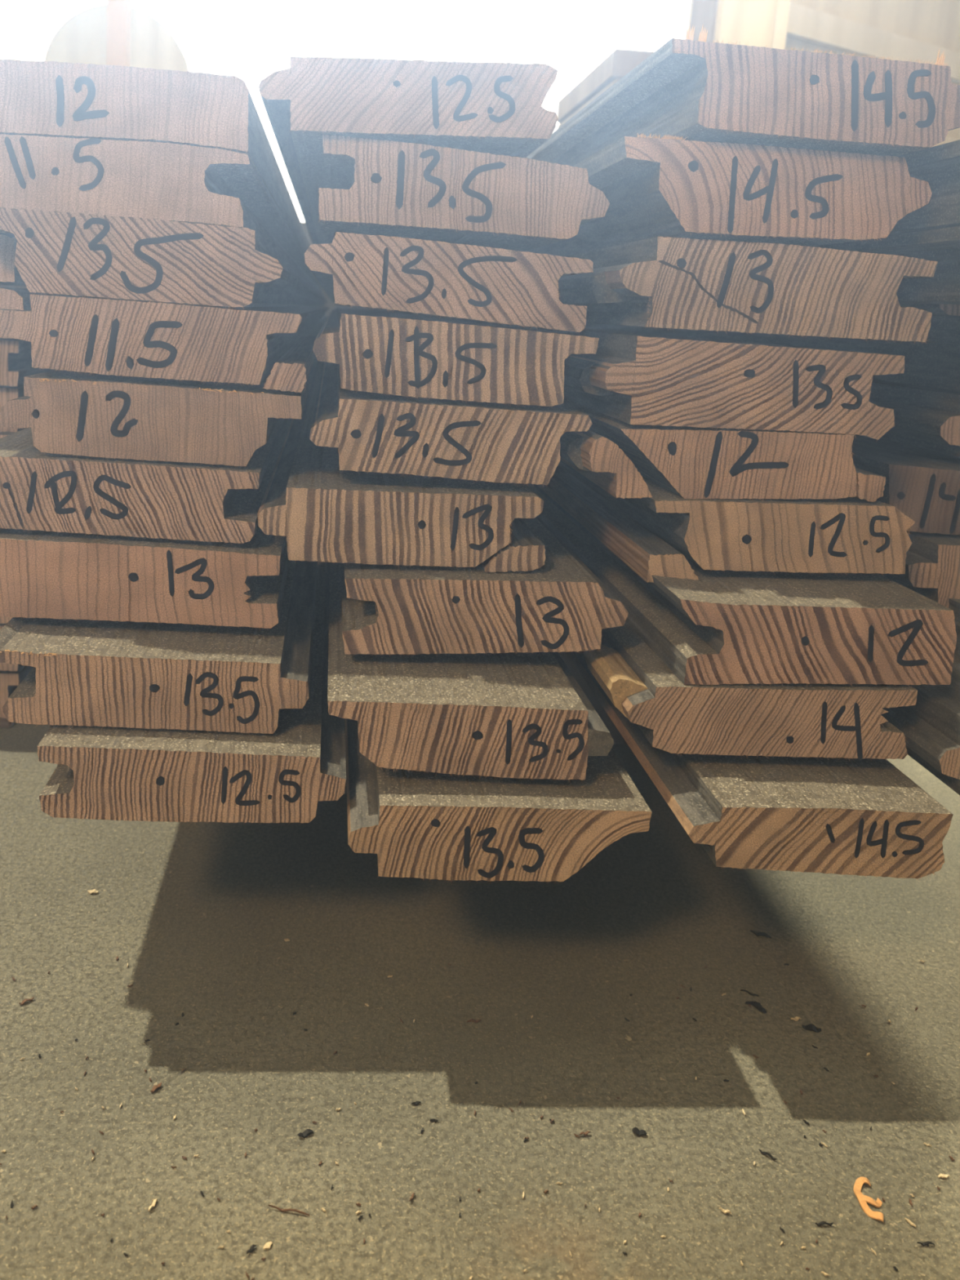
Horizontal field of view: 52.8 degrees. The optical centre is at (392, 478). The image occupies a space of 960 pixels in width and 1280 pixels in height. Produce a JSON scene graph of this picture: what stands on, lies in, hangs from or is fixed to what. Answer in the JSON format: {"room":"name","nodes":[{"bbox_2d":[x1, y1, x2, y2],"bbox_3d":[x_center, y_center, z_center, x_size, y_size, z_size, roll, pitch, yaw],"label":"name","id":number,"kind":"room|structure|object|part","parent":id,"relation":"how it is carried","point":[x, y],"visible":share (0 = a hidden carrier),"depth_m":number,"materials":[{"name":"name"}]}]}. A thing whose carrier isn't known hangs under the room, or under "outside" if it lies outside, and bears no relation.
{"room":"lumber yard","nodes":[
{"label":"lumber yard","id":0,"kind":"room"},
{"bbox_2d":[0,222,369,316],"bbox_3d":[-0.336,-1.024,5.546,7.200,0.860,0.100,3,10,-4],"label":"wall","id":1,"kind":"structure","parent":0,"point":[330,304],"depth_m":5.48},
{"bbox_2d":[0,722,959,1279],"bbox_3d":[-0.148,0.085,2.093,7.200,0.100,7.300,3,10,-4],"label":"floor","id":2,"kind":"structure","parent":0,"point":[201,915],"depth_m":0.53,"materials":[{"name":"concrete"}]},
{"bbox_2d":[0,717,14,728],"bbox_3d":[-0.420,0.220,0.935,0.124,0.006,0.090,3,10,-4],"label":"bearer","id":3,"kind":"object","parent":2,"relation":"on","point":[4,723],"visible":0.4,"depth_m":0.90,"materials":[{"name":"brown wood"}]},
{"bbox_2d":[0,665,33,718],"bbox_3d":[-0.539,-0.167,2.930,0.132,0.048,4.140,3,10,-4],"label":"board","id":4,"kind":"object","parent":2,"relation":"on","point":[10,681],"visible":0.06,"depth_m":0.90,"materials":[{"name":"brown wood"}]},
{"bbox_2d":[0,622,22,671],"bbox_3d":[-0.528,-0.203,2.853,0.130,0.046,4.020,3,10,-4],"label":"board","id":5,"kind":"object","parent":4,"relation":"on","point":[3,666],"visible":0.05,"depth_m":0.89,"materials":[{"name":"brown wood"}]},
{"bbox_2d":[0,616,13,623],"bbox_3d":[-0.516,-0.238,2.776,0.127,0.044,3.900,3,10,-4],"label":"board","id":6,"kind":"object","parent":5,"relation":"on","point":[2,620],"visible":0.02,"depth_m":0.87,"materials":[{"name":"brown wood"}]},
{"bbox_3d":[-0.528,-0.299,2.892,0.129,0.044,4.110,3,10,-4],"label":"board","id":7,"kind":"object","parent":6,"relation":"on","visible":0},
{"bbox_3d":[-0.516,-0.332,2.815,0.126,0.042,3.990,3,10,-4],"label":"board","id":8,"kind":"object","parent":7,"relation":"on","visible":0},
{"bbox_2d":[0,431,14,438],"bbox_3d":[-0.514,-0.392,2.901,0.124,0.041,4.200,3,10,-4],"label":"board","id":9,"kind":"object","parent":8,"relation":"on","point":[2,434],"visible":0.02,"depth_m":0.84,"materials":[{"name":"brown wood"}]},
{"bbox_2d":[0,384,26,432],"bbox_3d":[-0.517,-0.424,2.854,0.126,0.041,4.080,3,10,-4],"label":"board","id":10,"kind":"object","parent":9,"relation":"on","point":[7,393],"visible":0.03,"depth_m":0.85,"materials":[{"name":"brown wood"}]},
{"bbox_2d":[0,337,55,386],"bbox_3d":[-0.505,-0.453,2.779,0.123,0.040,3.960,3,10,-4],"label":"board","id":11,"kind":"object","parent":10,"relation":"on","point":[15,357],"visible":0.1,"depth_m":0.84,"materials":[{"name":"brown wood"}]},
{"bbox_2d":[18,996,34,1004],"bbox_3d":[-0.211,0.301,0.554,0.008,0.002,0.002,-5,13,-39],"label":"chip","id":12,"kind":"object","parent":2,"relation":"on","point":[25,1000],"visible":1,"depth_m":0.55,"materials":[{"name":"brown"}]},
{"bbox_2d":[87,888,98,893],"bbox_3d":[-0.205,0.282,0.658,0.007,0.002,0.004,3,10,-4],"label":"chip","id":13,"kind":"object","parent":2,"relation":"on","point":[94,891],"visible":1,"depth_m":0.66,"materials":[{"name":"beige wood"}]},
{"bbox_2d":[43,4,190,71],"bbox_3d":[-0.828,-0.767,2.886,0.421,1.222,0.040,3,10,-4],"label":"arched panel","id":14,"kind":"object","parent":2,"relation":"on","point":[82,38],"visible":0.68,"depth_m":2.78,"materials":[{"name":"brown wood"}]},
{"bbox_2d":[106,0,131,66],"bbox_3d":[-0.597,-0.755,2.093,0.042,1.500,0.050,3,10,-4],"label":"timber post","id":15,"kind":"object","parent":2,"relation":"on","point":[118,11],"visible":0.02,"depth_m":2.04,"materials":[{"name":"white wood"}]},
{"bbox_2d":[148,1198,157,1211],"bbox_3d":[-0.108,0.328,0.434,0.002,0.002,0.006,7,11,21],"label":"chip","id":16,"kind":"object","parent":2,"relation":"on","point":[153,1203],"visible":1,"depth_m":0.43,"materials":[{"name":"beige wood"}]},
{"bbox_2d":[150,1082,161,1092],"bbox_3d":[-0.122,0.315,0.498,0.003,0.002,0.007,10,12,35],"label":"chip","id":17,"kind":"object","parent":2,"relation":"on","point":[158,1086],"visible":1,"depth_m":0.50,"materials":[{"name":"brown"}]},
{"bbox_2d":[246,1244,255,1253],"bbox_3d":[-0.061,0.333,0.416,0.002,0.002,0.005,11,13,37],"label":"chip","id":18,"kind":"object","parent":2,"relation":"on","point":[251,1250],"visible":1,"depth_m":0.42,"materials":[{"name":"black"}]},
{"bbox_2d":[262,1241,272,1249],"bbox_3d":[-0.054,0.334,0.419,0.004,0.001,0.003,-6,14,-44],"label":"chip","id":19,"kind":"object","parent":2,"relation":"on","point":[268,1245],"visible":1,"depth_m":0.42,"materials":[{"name":"beige wood"}]},
{"bbox_2d":[268,1204,309,1215],"bbox_3d":[-0.047,0.331,0.435,0.019,0.002,0.001,5,10,8],"label":"chip","id":20,"kind":"object","parent":2,"relation":"on","point":[274,1206],"visible":1,"depth_m":0.43,"materials":[{"name":"brown wood"}]},
{"bbox_2d":[297,1128,313,1137],"bbox_3d":[-0.043,0.324,0.476,0.008,0.002,0.003,-2,11,-28],"label":"chip","id":21,"kind":"object","parent":2,"relation":"on","point":[306,1132],"visible":1,"depth_m":0.47,"materials":[{"name":"black"}]},
{"bbox_2d":[411,1101,420,1105],"bbox_3d":[0.012,0.324,0.498,0.005,0.001,0.002,0,11,-18],"label":"chip","id":22,"kind":"object","parent":2,"relation":"on","point":[415,1103],"visible":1,"depth_m":0.50,"materials":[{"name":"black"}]},
{"bbox_2d":[466,1018,480,1023],"bbox_3d":[0.047,0.315,0.558,0.008,0.002,0.002,3,10,-4],"label":"chip","id":23,"kind":"object","parent":2,"relation":"on","point":[470,1020],"visible":1,"depth_m":0.56,"materials":[{"name":"brown"}]},
{"bbox_2d":[579,1130,590,1135],"bbox_3d":[0.097,0.330,0.485,0.006,0.002,0.002,1,10,-14],"label":"chip","id":24,"kind":"object","parent":2,"relation":"on","point":[586,1133],"visible":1,"depth_m":0.48,"materials":[{"name":"brown wood"}]},
{"bbox_2d":[558,651,627,744],"bbox_3d":[0.183,0.187,0.966,0.142,0.127,0.090,3,10,-4],"label":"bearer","id":25,"kind":"object","parent":2,"relation":"on","point":[618,739],"visible":0.02,"depth_m":0.93,"materials":[{"name":"brown wood"}]},
{"bbox_2d":[566,651,953,881],"bbox_3d":[0.100,-0.169,2.486,0.139,0.040,4.052,3,10,-4],"label":"board","id":26,"kind":"object","parent":25,"relation":"on","point":[865,816],"visible":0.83,"depth_m":0.50,"materials":[{"name":"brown wood"}]},
{"bbox_2d":[580,621,917,760],"bbox_3d":[0.086,-0.214,2.454,0.169,0.043,3.932,3,10,-4],"label":"board","id":27,"kind":"object","parent":26,"relation":"on","point":[828,720],"visible":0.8,"depth_m":0.53,"materials":[{"name":"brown wood"}]},
{"bbox_2d":[527,483,956,686],"bbox_3d":[0.107,-0.274,2.554,0.157,0.049,4.142,3,10,-4],"label":"board","id":28,"kind":"object","parent":27,"relation":"on","point":[730,627],"visible":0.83,"depth_m":0.53,"materials":[{"name":"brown wood"}]},
{"bbox_2d":[537,459,915,582],"bbox_3d":[0.107,-0.317,2.534,0.157,0.052,4.021,3,10,-4],"label":"board","id":29,"kind":"object","parent":28,"relation":"on","point":[654,535],"visible":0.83,"depth_m":0.56,"materials":[{"name":"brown wood"}]},
{"bbox_2d":[560,398,885,502],"bbox_3d":[0.080,-0.352,2.470,0.185,0.044,3.902,3,10,-4],"label":"board","id":30,"kind":"object","parent":29,"relation":"on","point":[689,462],"visible":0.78,"depth_m":0.56,"materials":[{"name":"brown wood"}]},
{"bbox_2d":[369,309,904,439],"bbox_3d":[0.081,-0.414,2.566,0.179,0.054,4.112,3,10,-4],"label":"board","id":31,"kind":"object","parent":30,"relation":"on","point":[631,378],"visible":0.88,"depth_m":0.55,"materials":[{"name":"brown wood"}]},
{"bbox_2d":[558,235,937,343],"bbox_3d":[0.093,-0.458,2.498,0.190,0.052,3.992,3,10,-4],"label":"board","id":32,"kind":"object","parent":31,"relation":"on","point":[660,282],"visible":0.85,"depth_m":0.54,"materials":[{"name":"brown wood"}]},
{"bbox_2d":[525,133,932,256],"bbox_3d":[0.084,-0.528,2.586,0.175,0.053,4.202,3,10,-4],"label":"board","id":33,"kind":"object","parent":32,"relation":"on","point":[666,186],"visible":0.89,"depth_m":0.53,"materials":[{"name":"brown wood"}]},
{"bbox_2d":[524,24,959,166],"bbox_3d":[0.104,-0.567,2.509,0.164,0.055,4.082,3,10,-4],"label":"board","id":34,"kind":"object","parent":33,"relation":"on","point":[700,90],"visible":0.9,"depth_m":0.51,"materials":[{"name":"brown wood"}]},
{"bbox_2d":[631,1127,646,1136],"bbox_3d":[0.125,0.332,0.488,0.007,0.002,0.004,6,10,16],"label":"chip","id":35,"kind":"object","parent":2,"relation":"on","point":[635,1130],"visible":1,"depth_m":0.49,"materials":[{"name":"black"}]},
{"bbox_2d":[718,1207,731,1213],"bbox_3d":[0.155,0.340,0.447,0.006,0.002,0.002,7,11,21],"label":"chip","id":36,"kind":"object","parent":2,"relation":"on","point":[725,1211],"visible":1,"depth_m":0.45,"materials":[{"name":"beige wood"}]},
{"bbox_2d":[740,989,759,996],"bbox_3d":[0.221,0.318,0.595,0.011,0.002,0.002,9,12,30],"label":"chip","id":37,"kind":"object","parent":2,"relation":"on","point":[747,991],"visible":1,"depth_m":0.59,"materials":[{"name":"black"}]},
{"bbox_2d":[745,1001,766,1013],"bbox_3d":[0.222,0.320,0.584,0.006,0.002,0.013,-6,14,-43],"label":"chip","id":38,"kind":"object","parent":2,"relation":"on","point":[755,1004],"visible":1,"depth_m":0.58,"materials":[{"name":"black"}]},
{"bbox_2d":[750,929,771,938],"bbox_3d":[0.250,0.309,0.654,0.014,0.002,0.005,7,11,20],"label":"chip","id":39,"kind":"object","parent":2,"relation":"on","point":[757,934],"visible":1,"depth_m":0.65,"materials":[{"name":"black"}]},
{"bbox_2d":[759,1148,776,1159],"bbox_3d":[0.187,0.337,0.479,0.008,0.002,0.002,10,12,35],"label":"chip","id":40,"kind":"object","parent":2,"relation":"on","point":[760,1150],"visible":1,"depth_m":0.48,"materials":[{"name":"black"}]},
{"bbox_2d":[791,1016,801,1021],"bbox_3d":[0.241,0.323,0.575,0.007,0.002,0.002,1,10,-15],"label":"chip","id":41,"kind":"object","parent":2,"relation":"on","point":[797,1018],"visible":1,"depth_m":0.57,"materials":[{"name":"beige wood"}]},
{"bbox_2d":[801,1023,821,1032],"bbox_3d":[0.247,0.325,0.568,0.011,0.002,0.006,5,10,11],"label":"chip","id":42,"kind":"object","parent":2,"relation":"on","point":[811,1027],"visible":1,"depth_m":0.57,"materials":[{"name":"black"}]},
{"bbox_2d":[687,0,959,146],"bbox_3d":[1.524,-0.735,2.801,1.486,1.456,0.302,0,11,-18],"label":"crate","id":43,"kind":"object","parent":2,"relation":"on","point":[915,30],"visible":0.14,"depth_m":2.54,"materials":[{"name":"brown wood"}]},
{"bbox_3d":[0.809,-0.753,2.667,0.020,1.456,0.073,-4,12,-35],"label":"corner post","id":44,"kind":"part","parent":43,"relation":"part of","materials":[{"name":"white"}]},
{"bbox_3d":[0.871,-0.739,2.608,0.020,1.456,0.279,-5,13,-38],"label":"panel","id":45,"kind":"part","parent":43,"relation":"part of","materials":[{"name":"brown wood"}]},
{"bbox_3d":[0.949,-0.712,2.481,0.029,1.456,0.030,8,11,23],"label":"corner post","id":46,"kind":"part","parent":43,"relation":"part of","materials":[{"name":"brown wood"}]},
{"bbox_3d":[1.569,-0.738,2.832,1.396,1.456,0.020,-2,11,-28],"label":"panel","id":47,"kind":"part","parent":43,"relation":"part of","materials":[{"name":"brown wood"}]},
{"bbox_3d":[1.594,-1.173,2.736,1.413,0.069,0.030,-2,11,-29],"label":"rail","id":48,"kind":"part","parent":43,"relation":"part of","materials":[{"name":"brown wood"}]},
{"bbox_3d":[1.581,-0.950,2.775,1.413,0.072,0.030,-2,11,-29],"label":"rail","id":49,"kind":"part","parent":43,"relation":"part of","materials":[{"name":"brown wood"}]},
{"bbox_2d":[815,1221,833,1226],"bbox_3d":[0.199,0.344,0.444,0.008,0.002,0.001,3,10,-4],"label":"chip","id":50,"kind":"object","parent":2,"relation":"on","point":[821,1223],"visible":1,"depth_m":0.44,"materials":[{"name":"black"}]},
{"bbox_2d":[853,1177,883,1222],"bbox_3d":[0.227,0.343,0.457,0.012,0.003,0.023,3,10,-4],"label":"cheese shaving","id":51,"kind":"object","parent":2,"relation":"on","point":[863,1199],"visible":1,"depth_m":0.46,"materials":[{"name":"orange wood"}]},
{"bbox_2d":[904,1217,915,1226],"bbox_3d":[0.241,0.346,0.447,0.001,0.001,0.005,-3,12,-33],"label":"chip","id":52,"kind":"object","parent":2,"relation":"on","point":[906,1219],"visible":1,"depth_m":0.45,"materials":[{"name":"beige wood"}]},
{"bbox_2d":[916,1240,934,1246],"bbox_3d":[0.242,0.347,0.437,0.008,0.002,0.001,3,10,-4],"label":"chip","id":53,"kind":"object","parent":2,"relation":"on","point":[927,1242],"visible":1,"depth_m":0.44,"materials":[{"name":"black"}]},
{"bbox_2d":[937,1173,949,1178],"bbox_3d":[0.271,0.343,0.473,0.005,0.002,0.002,3,10,-4],"label":"chip","id":54,"kind":"object","parent":2,"relation":"on","point":[942,1175],"visible":1,"depth_m":0.47,"materials":[{"name":"beige wood"}]},
{"bbox_3d":[0.363,0.182,0.976,0.169,0.155,0.090,3,10,-4],"label":"bearer","id":55,"kind":"object","parent":2,"relation":"on","visible":0},
{"bbox_2d":[880,654,959,795],"bbox_3d":[0.232,-0.210,2.562,0.115,0.050,4.140,3,10,-4],"label":"board","id":56,"kind":"object","parent":55,"relation":"on","point":[931,727],"visible":0.06,"depth_m":0.55,"materials":[{"name":"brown wood"}]},
{"bbox_2d":[948,598,959,657],"bbox_3d":[0.301,-0.245,2.590,0.118,0.054,4.020,3,10,-4],"label":"board","id":57,"kind":"object","parent":56,"relation":"on","point":[954,603],"visible":0.02,"depth_m":0.62,"materials":[{"name":"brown wood"}]},
{"bbox_2d":[878,531,959,608],"bbox_3d":[0.281,-0.280,2.542,0.129,0.044,3.900,3,10,-4],"label":"board","id":58,"kind":"object","parent":57,"relation":"on","point":[932,560],"visible":0.17,"depth_m":0.62,"materials":[{"name":"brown wood"}]},
{"bbox_2d":[851,434,959,535],"bbox_3d":[0.274,-0.347,2.656,0.147,0.046,4.110,3,10,-4],"label":"board","id":59,"kind":"object","parent":58,"relation":"on","point":[923,484],"visible":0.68,"depth_m":0.64,"materials":[{"name":"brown wood"}]},
{"bbox_2d":[868,378,959,457],"bbox_3d":[0.319,-0.386,2.612,0.138,0.044,3.990,3,10,-4],"label":"board","id":60,"kind":"object","parent":59,"relation":"on","point":[926,417],"visible":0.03,"depth_m":0.69,"materials":[{"name":"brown wood"}]},
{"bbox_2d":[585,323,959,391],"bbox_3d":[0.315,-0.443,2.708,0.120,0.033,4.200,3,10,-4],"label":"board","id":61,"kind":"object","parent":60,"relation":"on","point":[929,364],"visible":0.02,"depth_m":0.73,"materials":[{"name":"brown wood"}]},
{"bbox_2d":[899,303,959,343],"bbox_3d":[0.305,-0.474,2.641,0.139,0.052,4.080,3,10,-4],"label":"board","id":62,"kind":"object","parent":61,"relation":"on","point":[944,327],"visible":0.02,"depth_m":0.65,"materials":[{"name":"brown wood"}]},
{"bbox_2d":[813,226,959,304],"bbox_3d":[0.232,-0.459,2.425,0.088,0.040,3.960,3,10,-4],"label":"board","id":63,"kind":"object","parent":62,"relation":"on","point":[942,246],"visible":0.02,"depth_m":0.57,"materials":[{"name":"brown wood"}]},
{"bbox_2d":[888,139,959,235],"bbox_3d":[0.220,-0.519,2.521,0.088,0.045,4.170,3,10,-4],"label":"board","id":64,"kind":"object","parent":63,"relation":"on","point":[939,166],"visible":0.02,"depth_m":0.54,"materials":[{"name":"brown wood"}]},
{"bbox_3d":[0.441,-0.353,2.254,0.073,0.772,0.460,3,10,-4],"label":"stand","id":65,"kind":"object","parent":2,"relation":"on","visible":0},
{"bbox_3d":[0.504,-0.758,2.184,0.154,0.055,0.500,3,10,-4],"label":"block","id":66,"kind":"object","parent":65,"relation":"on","visible":0},
{"bbox_2d":[556,78,619,128],"bbox_3d":[0.505,-0.814,2.174,0.158,0.055,0.500,3,10,-4],"label":"block","id":67,"kind":"object","parent":66,"relation":"on","point":[615,80],"visible":0.16,"depth_m":2.10,"materials":[{"name":"white"}]},
{"bbox_2d":[556,48,654,123],"bbox_3d":[0.506,-0.870,2.164,0.162,0.055,0.500,3,10,-4],"label":"block","id":68,"kind":"object","parent":67,"relation":"on","point":[620,62],"visible":0.4,"depth_m":2.01,"materials":[{"name":"white"}]},
{"bbox_3d":[0.017,0.185,0.956,0.162,0.116,0.090,3,10,-4],"label":"bearer","id":69,"kind":"object","parent":2,"relation":"on","visible":0},
{"bbox_2d":[345,718,651,883],"bbox_3d":[-0.063,-0.161,2.440,0.156,0.044,3.961,3,10,-4],"label":"board","id":70,"kind":"object","parent":69,"relation":"on","point":[429,825],"visible":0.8,"depth_m":0.50,"materials":[{"name":"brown wood"}]},
{"bbox_2d":[327,562,614,782],"bbox_3d":[-0.083,-0.230,2.551,0.152,0.042,4.172,3,10,-4],"label":"board","id":71,"kind":"object","parent":70,"relation":"on","point":[519,715],"visible":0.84,"depth_m":0.51,"materials":[{"name":"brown wood"}]},
{"bbox_2d":[340,515,628,657],"bbox_3d":[-0.068,-0.278,2.532,0.162,0.049,4.052,3,10,-4],"label":"board","id":72,"kind":"object","parent":71,"relation":"on","point":[559,606],"visible":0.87,"depth_m":0.54,"materials":[{"name":"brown wood"}]},
{"bbox_2d":[257,360,545,572],"bbox_3d":[-0.111,-0.318,2.477,0.166,0.046,3.932,3,10,-4],"label":"board","id":73,"kind":"object","parent":72,"relation":"on","point":[326,513],"visible":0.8,"depth_m":0.55,"materials":[{"name":"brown wood"}]},
{"bbox_2d":[309,361,592,487],"bbox_3d":[-0.090,-0.386,2.581,0.161,0.046,4.142,3,10,-4],"label":"board","id":74,"kind":"object","parent":73,"relation":"on","point":[495,442],"visible":0.8,"depth_m":0.55,"materials":[{"name":"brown wood"}]},
{"bbox_2d":[312,306,599,408],"bbox_3d":[-0.084,-0.421,2.519,0.162,0.048,4.021,3,10,-4],"label":"board","id":75,"kind":"object","parent":74,"relation":"on","point":[405,355],"visible":1,"depth_m":0.55,"materials":[{"name":"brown wood"}]},
{"bbox_2d":[304,231,593,334],"bbox_3d":[-0.085,-0.454,2.452,0.162,0.049,3.902,3,10,-4],"label":"board","id":76,"kind":"object","parent":75,"relation":"on","point":[380,273],"visible":1,"depth_m":0.54,"materials":[{"name":"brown wood"}]},
{"bbox_2d":[318,134,609,251],"bbox_3d":[-0.082,-0.522,2.546,0.162,0.048,4.112,3,10,-4],"label":"board","id":77,"kind":"object","parent":76,"relation":"on","point":[374,187],"visible":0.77,"depth_m":0.53,"materials":[{"name":"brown wood"}]},
{"bbox_2d":[258,56,558,244],"bbox_3d":[-0.110,-0.556,2.473,0.161,0.045,3.992,3,10,-4],"label":"board","id":78,"kind":"object","parent":77,"relation":"on","point":[493,108],"visible":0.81,"depth_m":0.52,"materials":[{"name":"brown wood"}]},
{"bbox_3d":[-0.158,0.170,0.942,0.170,0.131,0.090,3,10,-4],"label":"bearer","id":79,"kind":"object","parent":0,"visible":0},
{"bbox_2d":[37,561,346,825],"bbox_3d":[-0.230,-0.209,2.569,0.160,0.043,4.202,3,10,-4],"label":"board","id":80,"kind":"object","parent":79,"relation":"on","point":[110,773],"visible":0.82,"depth_m":0.51,"materials":[{"name":"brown wood"}]},
{"bbox_2d":[0,560,317,734],"bbox_3d":[-0.252,-0.246,2.519,0.171,0.049,4.083,3,10,-4],"label":"board","id":81,"kind":"object","parent":80,"relation":"on","point":[130,674],"visible":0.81,"depth_m":0.52,"materials":[{"name":"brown wood"}]},
{"bbox_2d":[0,525,289,631],"bbox_3d":[-0.271,-0.290,2.485,0.178,0.049,3.962,3,10,-4],"label":"board","id":82,"kind":"object","parent":81,"relation":"on","point":[53,575],"visible":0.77,"depth_m":0.54,"materials":[{"name":"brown wood"}]},
{"bbox_2d":[0,417,292,544],"bbox_3d":[-0.282,-0.356,2.587,0.165,0.046,4.172,3,10,-4],"label":"board","id":83,"kind":"object","parent":82,"relation":"on","point":[39,491],"visible":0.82,"depth_m":0.54,"materials":[{"name":"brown wood"}]},
{"bbox_2d":[0,315,328,467],"bbox_3d":[-0.257,-0.388,2.526,0.169,0.048,4.053,3,10,-4],"label":"board","id":84,"kind":"object","parent":83,"relation":"on","point":[93,415],"visible":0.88,"depth_m":0.54,"materials":[{"name":"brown wood"}]},
{"bbox_2d":[0,293,330,392],"bbox_3d":[-0.259,-0.423,2.462,0.191,0.046,3.932,3,10,-4],"label":"board","id":85,"kind":"object","parent":84,"relation":"on","point":[102,335],"visible":0.96,"depth_m":0.53,"materials":[{"name":"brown wood"}]},
{"bbox_2d":[0,287,67,310],"bbox_3d":[-0.368,-0.462,2.541,0.069,0.016,4.050,3,10,-4],"label":"board","id":86,"kind":"object","parent":85,"relation":"on","point":[11,298],"visible":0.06,"depth_m":0.55,"materials":[{"name":"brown wood"}]},
{"bbox_2d":[0,232,26,286],"bbox_3d":[-0.365,-0.476,2.478,0.064,0.031,3.930,3,10,-4],"label":"board","id":87,"kind":"object","parent":86,"relation":"on","point":[9,273],"visible":0.24,"depth_m":0.55,"materials":[{"name":"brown wood"}]},
{"bbox_2d":[0,208,328,308],"bbox_3d":[-0.269,-0.485,2.557,0.172,0.048,4.142,3,10,-4],"label":"board","id":88,"kind":"object","parent":85,"relation":"on","point":[82,255],"visible":1,"depth_m":0.53,"materials":[{"name":"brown wood"}]},
{"bbox_2d":[0,133,323,294],"bbox_3d":[-0.276,-0.516,2.490,0.156,0.044,4.021,3,10,-4],"label":"board","id":89,"kind":"object","parent":88,"relation":"on","point":[144,180],"visible":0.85,"depth_m":0.52,"materials":[{"name":"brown wood"}]},
{"bbox_2d":[0,58,310,253],"bbox_3d":[-0.270,-0.543,2.424,0.154,0.041,3.902,3,10,-4],"label":"board","id":90,"kind":"object","parent":89,"relation":"on","point":[54,99],"visible":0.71,"depth_m":0.51,"materials":[{"name":"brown wood"}]}
]}

